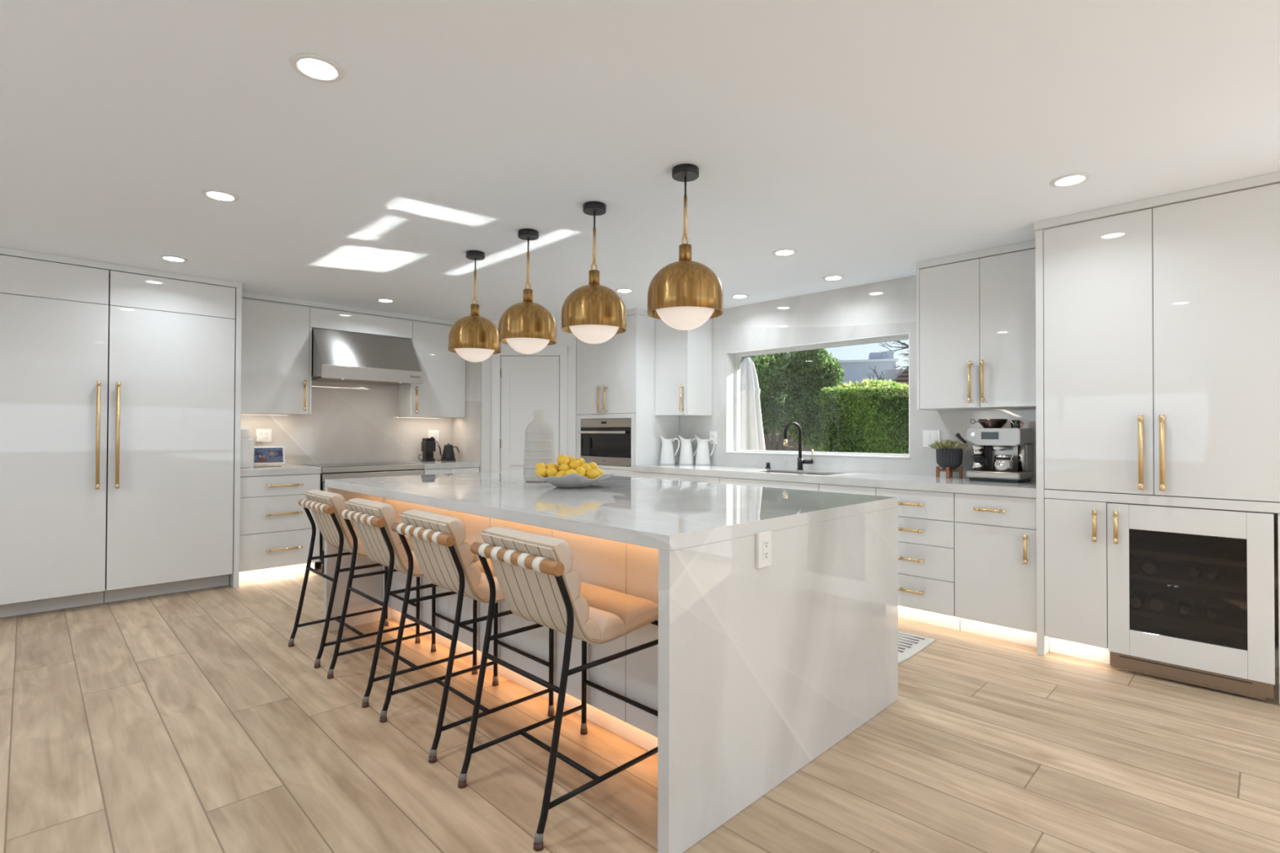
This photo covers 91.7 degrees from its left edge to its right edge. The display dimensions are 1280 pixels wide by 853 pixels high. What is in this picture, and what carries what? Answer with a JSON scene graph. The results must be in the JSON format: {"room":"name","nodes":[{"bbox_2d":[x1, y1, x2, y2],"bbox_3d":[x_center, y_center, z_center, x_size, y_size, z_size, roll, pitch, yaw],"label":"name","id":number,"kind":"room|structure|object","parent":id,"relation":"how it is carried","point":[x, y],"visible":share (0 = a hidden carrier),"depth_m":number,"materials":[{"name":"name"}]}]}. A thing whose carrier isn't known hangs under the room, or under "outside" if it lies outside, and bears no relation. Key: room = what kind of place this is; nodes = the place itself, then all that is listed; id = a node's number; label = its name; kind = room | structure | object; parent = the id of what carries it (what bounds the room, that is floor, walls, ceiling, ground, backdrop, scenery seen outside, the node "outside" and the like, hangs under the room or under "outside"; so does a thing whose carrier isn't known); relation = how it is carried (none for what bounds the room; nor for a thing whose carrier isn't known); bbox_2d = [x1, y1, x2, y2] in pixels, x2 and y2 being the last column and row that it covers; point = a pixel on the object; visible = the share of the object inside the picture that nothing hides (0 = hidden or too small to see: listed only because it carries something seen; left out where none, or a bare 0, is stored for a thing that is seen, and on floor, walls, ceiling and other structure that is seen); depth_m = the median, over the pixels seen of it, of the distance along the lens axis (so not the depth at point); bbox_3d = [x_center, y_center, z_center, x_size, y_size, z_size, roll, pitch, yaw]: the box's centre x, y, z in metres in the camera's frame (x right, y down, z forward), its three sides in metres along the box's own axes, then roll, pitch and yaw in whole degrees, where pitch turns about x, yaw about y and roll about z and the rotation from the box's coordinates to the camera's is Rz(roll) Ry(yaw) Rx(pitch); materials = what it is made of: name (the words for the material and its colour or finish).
{"room":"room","nodes":[
{"label":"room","id":0,"kind":"room"},
{"bbox_2d":[240,377,452,466],"bbox_3d":[-3.734,0.065,5.278,8.300,2.400,0.100,1,-1,-45],"label":"wall","id":1,"kind":"structure","parent":0,"point":[347,423],"depth_m":6.08,"materials":[{"name":"beige stone"}]},
{"bbox_2d":[255,428,271,442],"bbox_3d":[-3.369,0.082,5.561,0.122,0.120,0.008,1,-1,-45],"label":"electrical outlet","id":2,"kind":"object","parent":1,"relation":"attached to","point":[266,434],"visible":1,"depth_m":5.56,"materials":[{"name":"white plastic"}]},
{"bbox_2d":[240,297,311,414],"bbox_3d":[-3.250,-0.598,5.448,0.610,0.968,0.341,1,-1,-45],"label":"upper cabinet","id":3,"kind":"object","parent":1,"relation":"attached to","point":[275,372],"depth_m":5.37,"materials":[{"name":"laminate"}]},
{"bbox_2d":[309,306,412,338],"bbox_3d":[-2.723,-0.980,6.005,0.949,0.188,0.293,1,-1,-45],"label":"upper cabinet","id":4,"kind":"object","parent":1,"relation":"attached to","point":[319,317],"visible":0.92,"depth_m":5.87,"materials":[{"name":"white paint"}]},
{"bbox_2d":[311,328,422,385],"bbox_3d":[-2.631,-0.649,5.910,0.910,0.464,0.549,1,-1,-45],"label":"range hood","id":5,"kind":"object","parent":1,"relation":"attached to","point":[337,356],"visible":1,"depth_m":5.75,"materials":[{"name":"silver metal"}]},
{"bbox_2d":[398,320,466,417],"bbox_3d":[-2.164,-0.583,6.519,0.603,0.968,0.341,1,-1,-45],"label":"upper cabinet","id":6,"kind":"object","parent":1,"relation":"attached to","point":[441,393],"depth_m":6.40,"materials":[{"name":"laminate"}]},
{"bbox_2d":[481,320,491,471],"bbox_3d":[-1.810,0.086,6.685,0.113,2.400,0.597,1,-1,-45],"label":"wall","id":7,"kind":"structure","parent":0,"point":[486,364],"depth_m":6.47,"materials":[{"name":"white paint"}]},
{"bbox_2d":[241,291,456,325],"bbox_3d":[-2.633,-1.101,5.912,2.135,0.047,0.028,1,-1,-45],"label":"trim","id":8,"kind":"structure","parent":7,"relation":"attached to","point":[244,294],"depth_m":5.76,"materials":[{"name":"white paint"}]},
{"bbox_2d":[452,360,481,472],"bbox_3d":[-1.856,0.085,6.640,0.013,2.400,0.597,1,-1,-45],"label":"cladding","id":9,"kind":"object","parent":7,"relation":"attached to","point":[467,430],"visible":0.29,"depth_m":6.56,"materials":[{"name":"beige stone"}]},
{"bbox_2d":[490,320,576,471],"bbox_3d":[-1.115,0.086,6.546,0.892,2.400,0.100,0,-1,1],"label":"wall","id":10,"kind":"structure","parent":0,"point":[563,339],"depth_m":6.50,"materials":[{"name":"white paint"}]},
{"bbox_2d":[499,355,559,471],"bbox_3d":[-1.158,0.272,6.497,0.625,2.016,0.087,0,-1,1],"label":"door","id":11,"kind":"structure","parent":10,"relation":"in","point":[529,384],"depth_m":6.51,"materials":[{"name":"white paint"}]},
{"bbox_2d":[491,345,568,471],"bbox_3d":[-1.153,0.221,6.485,0.790,2.130,0.019,0,-1,1],"label":"trim","id":12,"kind":"structure","parent":10,"relation":"attached to","point":[562,351],"depth_m":6.48,"materials":[{"name":"white paint"}]},
{"bbox_2d":[0,0,1279,325],"bbox_3d":[-0.174,-1.224,1.474,8.000,0.120,10.530,1,-1,-45],"label":"ceiling","id":13,"kind":"structure","parent":0,"point":[869,140],"depth_m":2.41,"materials":[{"name":"white paint"}]},
{"bbox_2d":[0,247,242,288],"bbox_3d":[-4.651,-1.134,3.446,4.198,0.043,0.028,1,-1,-45],"label":"trim","id":14,"kind":"structure","parent":13,"relation":"attached to","point":[5,251],"depth_m":4.37,"materials":[{"name":"white paint"}]},
{"bbox_2d":[200,189,239,201],"bbox_3d":[-2.093,-1.149,3.098,0.158,0.006,0.158,1,-1,-45],"label":"recessed light","id":15,"kind":"object","parent":13,"relation":"in","point":[219,195],"visible":1,"depth_m":3.09,"materials":[{"name":"white"}]},
{"bbox_2d":[289,53,344,82],"bbox_3d":[-1.044,-1.158,2.010,0.158,0.006,0.158,1,-1,-45],"label":"recessed light","id":16,"kind":"object","parent":13,"relation":"in","point":[312,66],"visible":1,"depth_m":2.00,"materials":[{"name":"white paint"}]},
{"bbox_2d":[448,249,501,362],"bbox_3d":[-1.080,-0.780,4.067,0.336,0.718,0.336,1,-1,-45],"label":"pendant lamp","id":17,"kind":"object","parent":13,"relation":"hanging from","point":[474,338],"visible":0.99,"depth_m":3.96,"materials":[{"name":"gold metal"}]},
{"bbox_2d":[497,228,556,354],"bbox_3d":[-0.656,-0.783,3.637,0.336,0.718,0.336,1,-1,-45],"label":"pendant lamp","id":18,"kind":"object","parent":13,"relation":"hanging from","point":[527,326],"visible":1,"depth_m":3.53,"materials":[{"name":"gold metal"}]},
{"bbox_2d":[561,200,626,343],"bbox_3d":[-0.236,-0.786,3.212,0.336,0.718,0.336,1,-1,-45],"label":"pendant lamp","id":19,"kind":"object","parent":13,"relation":"hanging from","point":[593,313],"visible":1,"depth_m":3.10,"materials":[{"name":"gold metal"}]},
{"bbox_2d":[647,163,723,329],"bbox_3d":[0.202,-0.790,2.768,0.336,0.718,0.336,1,-1,-45],"label":"pendant lamp","id":20,"kind":"object","parent":13,"relation":"hanging from","point":[684,294],"visible":1,"depth_m":2.66,"materials":[{"name":"gold metal"}]},
{"bbox_2d":[772,248,796,256],"bbox_3d":[0.940,-1.130,4.037,0.158,0.006,0.158,1,-1,-45],"label":"recessed light","id":21,"kind":"object","parent":13,"relation":"in","point":[781,252],"visible":1,"depth_m":4.03,"materials":[{"name":"white"}]},
{"bbox_2d":[1049,173,1091,186],"bbox_3d":[1.993,-1.139,2.877,0.158,0.006,0.158,1,-1,-45],"label":"recessed light","id":22,"kind":"object","parent":13,"relation":"in","point":[1070,180],"visible":1,"depth_m":2.87,"materials":[{"name":"white"}]},
{"bbox_2d":[0,561,1279,852],"bbox_3d":[-0.283,1.235,1.349,7.928,0.001,10.330,1,-1,-45],"label":"floor","id":23,"kind":"structure","parent":0,"point":[186,722],"depth_m":2.34,"materials":[{"name":"brown wood"}]},
{"bbox_2d":[0,254,108,617],"bbox_3d":[-4.190,0.077,4.276,0.753,2.351,0.682,1,-1,-45],"label":"refrigerator","id":24,"kind":"object","parent":23,"relation":"on","point":[54,317],"visible":1,"depth_m":4.14,"materials":[{"name":"laminate"}]},
{"bbox_2d":[104,270,235,603],"bbox_3d":[-3.651,0.084,4.808,0.753,2.351,0.682,1,-1,-45],"label":"refrigerator","id":25,"kind":"object","parent":23,"relation":"on","point":[171,342],"visible":1,"depth_m":4.58,"materials":[{"name":"laminate"}]},
{"bbox_2d":[228,287,241,587],"bbox_3d":[-3.384,0.086,5.107,0.038,2.354,0.631,1,-1,-45],"label":"gable","id":26,"kind":"object","parent":23,"relation":"on","point":[233,579],"visible":0.44,"depth_m":4.88,"materials":[{"name":"white paint"}]},
{"bbox_2d":[239,473,319,582],"bbox_3d":[-3.153,0.836,5.322,0.597,0.861,0.639,1,-1,-45],"label":"base cabinet","id":27,"kind":"object","parent":23,"relation":"on","point":[276,531],"visible":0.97,"depth_m":5.11,"materials":[{"name":"white paint"}]},
{"bbox_2d":[240,464,321,476],"bbox_3d":[-3.167,0.376,5.344,0.606,0.054,0.596,1,-1,-45],"label":"countertop","id":28,"kind":"structure","parent":27,"relation":"on","point":[291,469],"depth_m":5.17,"materials":[{"name":"grey stone"}]},
{"bbox_2d":[240,429,253,467],"bbox_3d":[-3.360,0.184,5.253,0.162,0.326,0.162,1,-1,-45],"label":"canister","id":29,"kind":"object","parent":28,"relation":"on","point":[246,457],"visible":0.62,"depth_m":5.21,"materials":[{"name":"ceramic"}]},
{"bbox_2d":[253,446,284,466],"bbox_3d":[-3.255,0.262,5.436,0.256,0.174,0.095,1,-1,-37],"label":"smart display","id":30,"kind":"object","parent":28,"relation":"on","point":[264,456],"visible":0.88,"depth_m":5.43,"materials":[{"name":"white plastic"}]},
{"bbox_2d":[288,489,420,668],"bbox_3d":[-1.638,0.809,3.576,0.571,0.888,0.490,1,-1,-45],"label":"bar stool","id":31,"kind":"object","parent":23,"relation":"on","point":[325,506],"visible":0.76,"depth_m":3.44,"materials":[{"name":"black metal"}]},
{"bbox_2d":[306,489,410,555],"bbox_3d":[-1.614,0.537,3.602,0.479,0.344,0.414,1,-1,-45],"label":"cushion","id":32,"kind":"object","parent":31,"relation":"on","point":[326,526],"depth_m":3.43,"materials":[{"name":"fabric"}]},
{"bbox_2d":[302,462,423,573],"bbox_3d":[-2.591,0.815,5.846,0.918,0.918,0.673,1,-1,-45],"label":"range","id":33,"kind":"object","parent":23,"relation":"on","point":[353,470],"visible":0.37,"depth_m":5.63,"materials":[{"name":"silver metal"}]},
{"bbox_2d":[302,462,423,473],"bbox_3d":[-2.617,0.382,5.878,0.918,0.050,0.596,1,-1,-45],"label":"cooktop","id":34,"kind":"object","parent":33,"relation":"in","point":[379,467],"depth_m":5.72,"materials":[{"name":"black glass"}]},
{"bbox_2d":[327,497,477,707],"bbox_3d":[-1.185,0.805,3.118,0.571,0.888,0.490,1,-1,-45],"label":"bar stool","id":35,"kind":"object","parent":23,"relation":"on","point":[372,521],"visible":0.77,"depth_m":2.99,"materials":[{"name":"fabric"}]},
{"bbox_2d":[347,497,473,573],"bbox_3d":[-1.161,0.534,3.143,0.479,0.344,0.414,1,-1,-45],"label":"cushion","id":36,"kind":"object","parent":35,"relation":"on","point":[372,540],"depth_m":2.97,"materials":[{"name":"fabric"}]},
{"bbox_2d":[423,466,479,475],"bbox_3d":[-2.064,0.850,6.397,0.595,0.861,0.639,1,-1,-45],"label":"base cabinet","id":37,"kind":"object","parent":23,"relation":"on","point":[474,469],"visible":0.02,"depth_m":6.20,"materials":[{"name":"laminate"}]},
{"bbox_2d":[398,460,479,469],"bbox_3d":[-2.078,0.391,6.418,0.601,0.054,0.596,1,-1,-45],"label":"countertop","id":38,"kind":"structure","parent":37,"relation":"on","point":[437,464],"depth_m":6.26,"materials":[{"name":"grey stone"}]},
{"bbox_2d":[417,438,435,461],"bbox_3d":[-2.236,0.243,6.484,0.180,0.241,0.136,1,-1,-45],"label":"coffee grinder","id":39,"kind":"object","parent":38,"relation":"on","point":[428,445],"visible":1,"depth_m":6.48,"materials":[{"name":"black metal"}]},
{"bbox_2d":[431,436,459,461],"bbox_3d":[-2.082,0.239,6.646,0.300,0.253,0.152,0,-1,30],"label":"gooseneck kettle","id":40,"kind":"object","parent":38,"relation":"on","point":[448,455],"visible":0.95,"depth_m":6.58,"materials":[{"name":"black metal"}]},
{"bbox_2d":[379,509,554,763],"bbox_3d":[-0.733,0.802,2.659,0.571,0.888,0.490,1,-1,-45],"label":"bar stool","id":41,"kind":"object","parent":23,"relation":"on","point":[442,553],"visible":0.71,"depth_m":2.53,"materials":[{"name":"black metal"}]},
{"bbox_2d":[403,509,503,599],"bbox_3d":[-0.709,0.530,2.685,0.479,0.344,0.414,1,-1,-45],"label":"cushion","id":42,"kind":"object","parent":41,"relation":"on","point":[436,562],"depth_m":2.51,"materials":[{"name":"beige leather"}]},
{"bbox_2d":[382,497,658,755],"bbox_3d":[-0.260,0.815,3.453,1.199,0.881,2.789,1,-1,-45],"label":"base cabinet","id":43,"kind":"object","parent":23,"relation":"on","point":[629,569],"visible":0.05,"depth_m":2.58,"materials":[{"name":"white paint"}]},
{"bbox_2d":[323,470,897,852],"bbox_3d":[-0.378,0.790,3.337,1.550,0.928,2.883,1,-1,-45],"label":"countertop","id":44,"kind":"structure","parent":43,"relation":"on","point":[762,672],"depth_m":2.23,"materials":[{"name":"grey stone"}]},
{"bbox_2d":[523,410,555,482],"bbox_3d":[-0.605,0.116,3.737,0.196,0.426,0.196,1,-1,-45],"label":"vase","id":45,"kind":"object","parent":44,"relation":"on","point":[539,441],"visible":0.88,"depth_m":3.67,"materials":[{"name":"grey ceramic"}]},
{"bbox_2d":[533,469,614,488],"bbox_3d":[-0.348,0.282,3.358,0.428,0.088,0.430,1,-1,-45],"label":"fruit bowl","id":46,"kind":"object","parent":44,"relation":"on","point":[572,480],"visible":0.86,"depth_m":3.22,"materials":[{"name":"grey ceramic"}]},
{"bbox_2d":[755,530,771,568],"bbox_3d":[0.417,0.412,2.087,0.075,0.118,0.016,1,-1,-45],"label":"electrical outlet","id":47,"kind":"object","parent":44,"relation":"attached to","point":[763,539],"visible":1,"depth_m":2.07,"materials":[{"name":"white plastic"}]},
{"bbox_2d":[457,526,657,851],"bbox_3d":[-0.262,0.798,2.179,0.571,0.888,0.490,1,-1,-45],"label":"bar stool","id":48,"kind":"object","parent":23,"relation":"on","point":[538,583],"visible":0.95,"depth_m":2.07,"materials":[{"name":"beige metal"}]},
{"bbox_2d":[484,526,657,639],"bbox_3d":[-0.238,0.527,2.205,0.479,0.344,0.414,1,-1,-45],"label":"cushion","id":49,"kind":"object","parent":48,"relation":"on","point":[600,613],"depth_m":2.08,"materials":[{"name":"fabric"}]},
{"bbox_2d":[577,314,679,476],"bbox_3d":[-0.147,0.115,6.355,0.655,2.343,0.881,1,-1,-45],"label":"tall cabinet","id":50,"kind":"object","parent":23,"relation":"on","point":[615,376],"visible":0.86,"depth_m":6.02,"materials":[{"name":"white paint"}]},
{"bbox_2d":[577,417,631,466],"bbox_3d":[-0.161,0.155,6.348,0.610,0.457,0.744,1,-1,-45],"label":"oven","id":51,"kind":"object","parent":50,"relation":"in","point":[606,442],"visible":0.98,"depth_m":6.13,"materials":[{"name":"glass"}]},
{"bbox_2d":[631,471,669,479],"bbox_3d":[0.302,0.852,5.849,0.712,0.861,0.451,1,-1,-45],"label":"base cabinet","id":52,"kind":"object","parent":23,"relation":"on","point":[634,474],"visible":0.02,"depth_m":5.63,"materials":[{"name":"laminate"}]},
{"bbox_2d":[667,473,743,484],"bbox_3d":[0.664,0.849,5.482,0.712,0.861,0.571,1,-1,-45],"label":"panel","id":53,"kind":"object","parent":23,"relation":"on","point":[670,477],"visible":0.06,"depth_m":5.26,"materials":[{"name":"white paint"}]},
{"bbox_2d":[720,477,818,491],"bbox_3d":[1.179,0.846,4.960,0.712,0.859,0.888,1,-1,-45],"label":"base cabinet","id":54,"kind":"object","parent":23,"relation":"on","point":[762,483],"visible":0.02,"depth_m":4.71,"materials":[{"name":"white paint"}]},
{"bbox_2d":[818,484,877,495],"bbox_3d":[1.657,0.842,4.510,0.664,0.861,0.416,1,-1,-45],"label":"base cabinet","id":55,"kind":"object","parent":23,"relation":"on","point":[822,487],"visible":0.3,"depth_m":4.27,"materials":[{"name":"white paint"}]},
{"bbox_2d":[897,631,935,664],"bbox_3d":[0.796,1.261,4.053,0.810,0.009,1.905,1,-1,-45],"label":"runner rug","id":56,"kind":"object","parent":23,"relation":"on","point":[908,644],"visible":0.05,"depth_m":3.58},
{"bbox_2d":[875,487,960,631],"bbox_3d":[1.959,0.840,4.170,0.712,0.861,0.486,1,-1,-45],"label":"base cabinet","id":57,"kind":"object","parent":23,"relation":"on","point":[926,518],"visible":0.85,"depth_m":3.90,"materials":[{"name":"white paint"}]},
{"bbox_2d":[954,493,1036,647],"bbox_3d":[2.285,0.837,3.839,0.712,0.861,0.434,1,-1,-45],"label":"base cabinet","id":58,"kind":"object","parent":23,"relation":"on","point":[995,536],"visible":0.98,"depth_m":3.62,"materials":[{"name":"white paint"}]},
{"bbox_2d":[631,462,1035,497],"bbox_3d":[1.305,0.385,4.866,0.678,0.054,3.269,1,-1,-45],"label":"countertop","id":59,"kind":"structure","parent":58,"relation":"on","point":[1027,489],"depth_m":4.34,"materials":[{"name":"grey stone"}]},
{"bbox_2d":[658,434,679,464],"bbox_3d":[0.275,0.223,6.006,0.173,0.288,0.146,1,-1,-36],"label":"pitcher","id":60,"kind":"object","parent":59,"relation":"on","point":[667,456],"visible":1,"depth_m":5.95,"materials":[{"name":"white ceramic"}]},
{"bbox_2d":[678,435,697,464],"bbox_3d":[0.459,0.223,6.019,0.173,0.288,0.146,1,-1,-36],"label":"pitcher","id":61,"kind":"object","parent":59,"relation":"on","point":[686,457],"visible":0.89,"depth_m":5.96,"materials":[{"name":"white ceramic"}]},
{"bbox_2d":[694,435,715,465],"bbox_3d":[0.611,0.223,5.944,0.173,0.288,0.146,1,-1,-36],"label":"pitcher","id":62,"kind":"object","parent":59,"relation":"on","point":[702,458],"visible":1,"depth_m":5.89,"materials":[{"name":"white ceramic"}]},
{"bbox_2d":[752,471,831,484],"bbox_3d":[1.226,0.475,4.895,0.362,0.207,0.702,1,-1,-45],"label":"sink","id":63,"kind":"object","parent":59,"relation":"in","point":[784,472],"visible":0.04,"depth_m":4.99,"materials":[{"name":"metal"}]},
{"bbox_2d":[783,422,813,470],"bbox_3d":[1.306,0.160,5.162,0.262,0.400,0.104,0,-1,-8],"label":"kitchen faucet","id":64,"kind":"object","parent":59,"relation":"on","point":[801,461],"visible":1,"depth_m":5.17,"materials":[{"name":"black metal"}]},
{"bbox_2d":[936,466,963,478],"bbox_3d":[2.148,0.317,4.312,0.130,0.075,0.130,0,-1,-12],"label":"plant stand","id":65,"kind":"object","parent":59,"relation":"on","point":[948,472],"visible":0.9,"depth_m":4.27,"materials":[{"name":"brown wood"}]},
{"bbox_2d":[928,439,968,469],"bbox_3d":[2.139,0.189,4.306,0.240,0.207,0.220,0,-1,-4],"label":"potted succulent","id":66,"kind":"object","parent":65,"relation":"on","point":[949,453],"visible":1,"depth_m":4.25,"materials":[{"name":"ceramic"}]},
{"bbox_2d":[955,418,1033,483],"bbox_3d":[2.302,0.152,4.038,0.377,0.400,0.360,1,-1,-45],"label":"espresso machine","id":67,"kind":"object","parent":59,"relation":"on","point":[992,440],"visible":1,"depth_m":3.97,"materials":[{"name":"silver metal"}]},
{"bbox_2d":[966,470,1033,479],"bbox_3d":[2.340,0.310,4.039,0.320,0.046,0.310,1,-1,-45],"label":"drip tray","id":68,"kind":"object","parent":67,"relation":"on","point":[972,474],"depth_m":3.93,"materials":[{"name":"silver metal"}]},
{"bbox_2d":[992,455,1013,471],"bbox_3d":[2.313,0.233,3.953,0.116,0.098,0.116,1,-1,-45],"label":"milk jug","id":69,"kind":"object","parent":67,"relation":"on","point":[1001,463],"visible":0.98,"depth_m":3.91,"materials":[{"name":"metal"}]},
{"bbox_2d":[1035,182,1279,704],"bbox_3d":[2.962,0.085,3.140,0.745,2.355,1.511,1,-1,-45],"label":"pantry cabinet","id":70,"kind":"object","parent":23,"relation":"on","point":[1157,329],"visible":0.99,"depth_m":3.11,"materials":[{"name":"laminate"}]},
{"bbox_2d":[1033,171,1279,231],"bbox_3d":[2.714,-1.118,2.942,0.030,0.041,1.463,1,-1,-45],"label":"trim","id":71,"kind":"structure","parent":70,"relation":"attached to","point":[1271,178],"depth_m":3.06,"materials":[{"name":"white paint"}]},
{"bbox_2d":[1106,502,1275,700],"bbox_3d":[2.845,0.830,3.209,0.686,0.865,0.605,1,-1,-45],"label":"wine cooler","id":72,"kind":"object","parent":23,"relation":"on","point":[1242,542],"visible":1,"depth_m":3.07,"materials":[{"name":"white paint"}]},
{"bbox_2d":[1129,589,1149,609],"bbox_3d":[2.669,0.912,3.315,0.311,0.072,0.072,1,-1,-45],"label":"wine bottle","id":73,"kind":"object","parent":72,"relation":"on","point":[1139,598],"visible":0.92,"depth_m":3.22,"materials":[{"name":"glass"}]},
{"bbox_2d":[1139,556,1163,575],"bbox_3d":[2.708,0.725,3.278,0.311,0.076,0.076,1,-1,-45],"label":"wine bottle","id":74,"kind":"object","parent":72,"relation":"on","point":[1150,566],"visible":0.91,"depth_m":3.18,"materials":[{"name":"glass"}]},
{"bbox_2d":[1146,590,1171,613],"bbox_3d":[2.728,0.907,3.255,0.311,0.080,0.080,1,-1,-45],"label":"wine bottle","id":75,"kind":"object","parent":72,"relation":"on","point":[1159,601],"visible":1,"depth_m":3.16,"materials":[{"name":"glass"}]},
{"bbox_2d":[1177,593,1198,614],"bbox_3d":[2.792,0.913,3.170,0.320,0.068,0.068,1,-1,-45],"label":"wine bottle","id":76,"kind":"object","parent":72,"relation":"on","point":[1188,602],"visible":1,"depth_m":3.13,"materials":[{"name":"glass"}]},
{"bbox_2d":[1129,589,1247,634],"bbox_3d":[2.872,0.958,3.236,0.548,0.026,0.565,1,-1,-45],"label":"shelf","id":77,"kind":"object","parent":72,"relation":"attached to","point":[1233,618],"depth_m":3.14,"materials":[{"name":"black"}]},
{"bbox_2d":[1129,557,1247,594],"bbox_3d":[2.873,0.773,3.237,0.548,0.026,0.565,1,-1,-45],"label":"shelf","id":78,"kind":"object","parent":72,"relation":"attached to","point":[1233,579],"depth_m":3.15,"materials":[{"name":"black"}]},
{"bbox_2d":[1129,536,1247,567],"bbox_3d":[2.873,0.648,3.239,0.548,0.026,0.565,1,-1,-45],"label":"shelf","id":79,"kind":"object","parent":72,"relation":"attached to","point":[1227,553],"depth_m":3.22,"materials":[{"name":"black"}]},
{"bbox_2d":[1110,651,1273,700],"bbox_3d":[2.659,1.209,3.024,0.016,0.080,0.597,1,-1,-45],"label":"vent grille","id":80,"kind":"object","parent":72,"relation":"attached to","point":[1250,688],"depth_m":3.00,"materials":[{"name":"brown metal"}]},
{"bbox_2d":[1187,561,1207,577],"bbox_3d":[2.820,0.723,3.143,0.320,0.068,0.068,1,-1,-45],"label":"wine bottle","id":81,"kind":"object","parent":72,"relation":"on","point":[1196,569],"visible":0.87,"depth_m":3.09,"materials":[{"name":"glass"}]},
{"bbox_2d":[1204,596,1224,618],"bbox_3d":[2.862,0.912,3.099,0.320,0.068,0.068,1,-1,-45],"label":"wine bottle","id":82,"kind":"object","parent":72,"relation":"on","point":[1214,606],"visible":1,"depth_m":3.06,"materials":[{"name":"glass"}]},
{"bbox_2d":[1204,563,1224,579],"bbox_3d":[2.863,0.723,3.100,0.320,0.068,0.068,1,-1,-45],"label":"wine bottle","id":83,"kind":"object","parent":72,"relation":"on","point":[1212,571],"visible":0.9,"depth_m":3.05,"materials":[{"name":"glass"}]},
{"bbox_2d":[936,448,962,469],"bbox_3d":[2.148,0.221,4.313,0.166,0.143,0.166,1,-1,-45],"label":"pot","id":84,"kind":"object","parent":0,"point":[952,458],"depth_m":4.25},
{"bbox_2d":[679,275,1278,667],"bbox_3d":[2.630,0.073,4.161,0.210,2.400,10.430,1,-1,-45],"label":"wall","id":85,"kind":"structure","parent":0,"point":[888,307],"depth_m":5.02,"materials":[{"name":"white paint"}]},
{"bbox_2d":[654,318,711,416],"bbox_3d":[0.403,-0.582,5.985,0.405,0.954,0.422,1,-1,-45],"label":"upper cabinet","id":86,"kind":"object","parent":85,"relation":"attached to","point":[682,357],"visible":0.92,"depth_m":5.87,"materials":[{"name":"laminate"}]},
{"bbox_2d":[725,332,910,458],"bbox_3d":[1.479,-0.229,5.314,0.194,0.944,1.716,1,-1,-45],"label":"window","id":87,"kind":"structure","parent":85,"relation":"in","point":[732,358],"depth_m":5.64,"materials":[{"name":"white paint"}]},
{"bbox_2d":[922,430,940,447],"bbox_3d":[2.121,0.089,4.520,0.010,0.124,0.122,1,-1,-45],"label":"light switch","id":88,"kind":"object","parent":85,"relation":"attached to","point":[929,437],"visible":0.81,"depth_m":4.52,"materials":[{"name":"white plastic"}]},
{"bbox_2d":[916,240,1035,269],"bbox_3d":[2.297,-1.104,4.107,0.359,0.047,0.780,1,-1,-45],"label":"trim","id":89,"kind":"structure","parent":85,"relation":"attached to","point":[1028,245],"depth_m":3.98,"materials":[{"name":"white paint"}]},
{"bbox_2d":[916,248,1035,410],"bbox_3d":[2.277,-0.598,4.085,0.405,0.962,0.778,1,-1,-45],"label":"upper cabinet","id":90,"kind":"object","parent":85,"relation":"attached to","point":[976,318],"visible":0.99,"depth_m":3.98,"materials":[{"name":"laminate"}]},
{"label":"outside","id":91,"kind":"structure","parent":0,"visible":0},
{"bbox_3d":[6.847,1.753,25.009,35.090,0.200,54.000,1,-1,-45],"label":"floor","id":92,"kind":"structure","parent":91,"visible":0},
{"bbox_2d":[740,355,765,450],"bbox_3d":[1.379,0.259,7.993,0.563,2.399,0.560,0,-1,-15],"label":"closed parasol","id":93,"kind":"object","parent":92,"relation":"on","point":[752,437],"visible":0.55,"depth_m":7.86,"materials":[{"name":"white fabric"}]},
{"bbox_2d":[740,348,844,451],"bbox_3d":[2.521,-0.153,12.073,2.688,3.377,1.846,0,-1,-6],"label":"tree","id":94,"kind":"object","parent":92,"relation":"on","point":[811,371],"visible":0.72,"depth_m":11.71,"materials":[{"name":"green plant"}]},
{"bbox_2d":[767,430,821,451],"bbox_3d":[3.671,0.639,15.262,2.540,1.785,0.030,0,-1,11],"label":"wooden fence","id":95,"kind":"object","parent":92,"relation":"on","point":[793,445],"visible":0.04,"depth_m":15.23,"materials":[{"name":"brown wood"}]},
{"bbox_2d":[765,351,898,386],"bbox_3d":[8.392,-0.882,28.829,6.358,5.140,4.200,0,-1,18],"label":"house","id":96,"kind":"structure","parent":92,"relation":"on","point":[854,370],"depth_m":26.43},
{"bbox_2d":[819,384,908,453],"bbox_3d":[3.933,0.408,10.170,1.888,2.162,0.924,0,-1,20],"label":"ivy hedge","id":97,"kind":"object","parent":92,"relation":"on","point":[870,419],"visible":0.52,"depth_m":9.94,"materials":[{"name":"green plant"}]},
{"bbox_2d":[836,377,908,387],"bbox_3d":[4.488,-0.596,12.005,1.743,0.680,1.160,0,-1,-7],"label":"shrub","id":98,"kind":"object","parent":92,"relation":"on","point":[875,383],"visible":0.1,"depth_m":11.76,"materials":[{"name":"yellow plant"}]},
{"bbox_2d":[866,340,908,381],"bbox_3d":[6.803,-0.526,15.927,1.940,4.171,1.380,0,-1,28],"label":"bare tree","id":99,"kind":"object","parent":92,"relation":"on","point":[899,341],"visible":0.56,"depth_m":16.00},
{"bbox_2d":[876,367,908,384],"bbox_3d":[10.711,-1.042,22.364,4.300,5.340,4.200,0,-1,16],"label":"house","id":100,"kind":"structure","parent":92,"relation":"on","point":[888,374],"depth_m":21.89,"materials":[{"name":"grey tile"}]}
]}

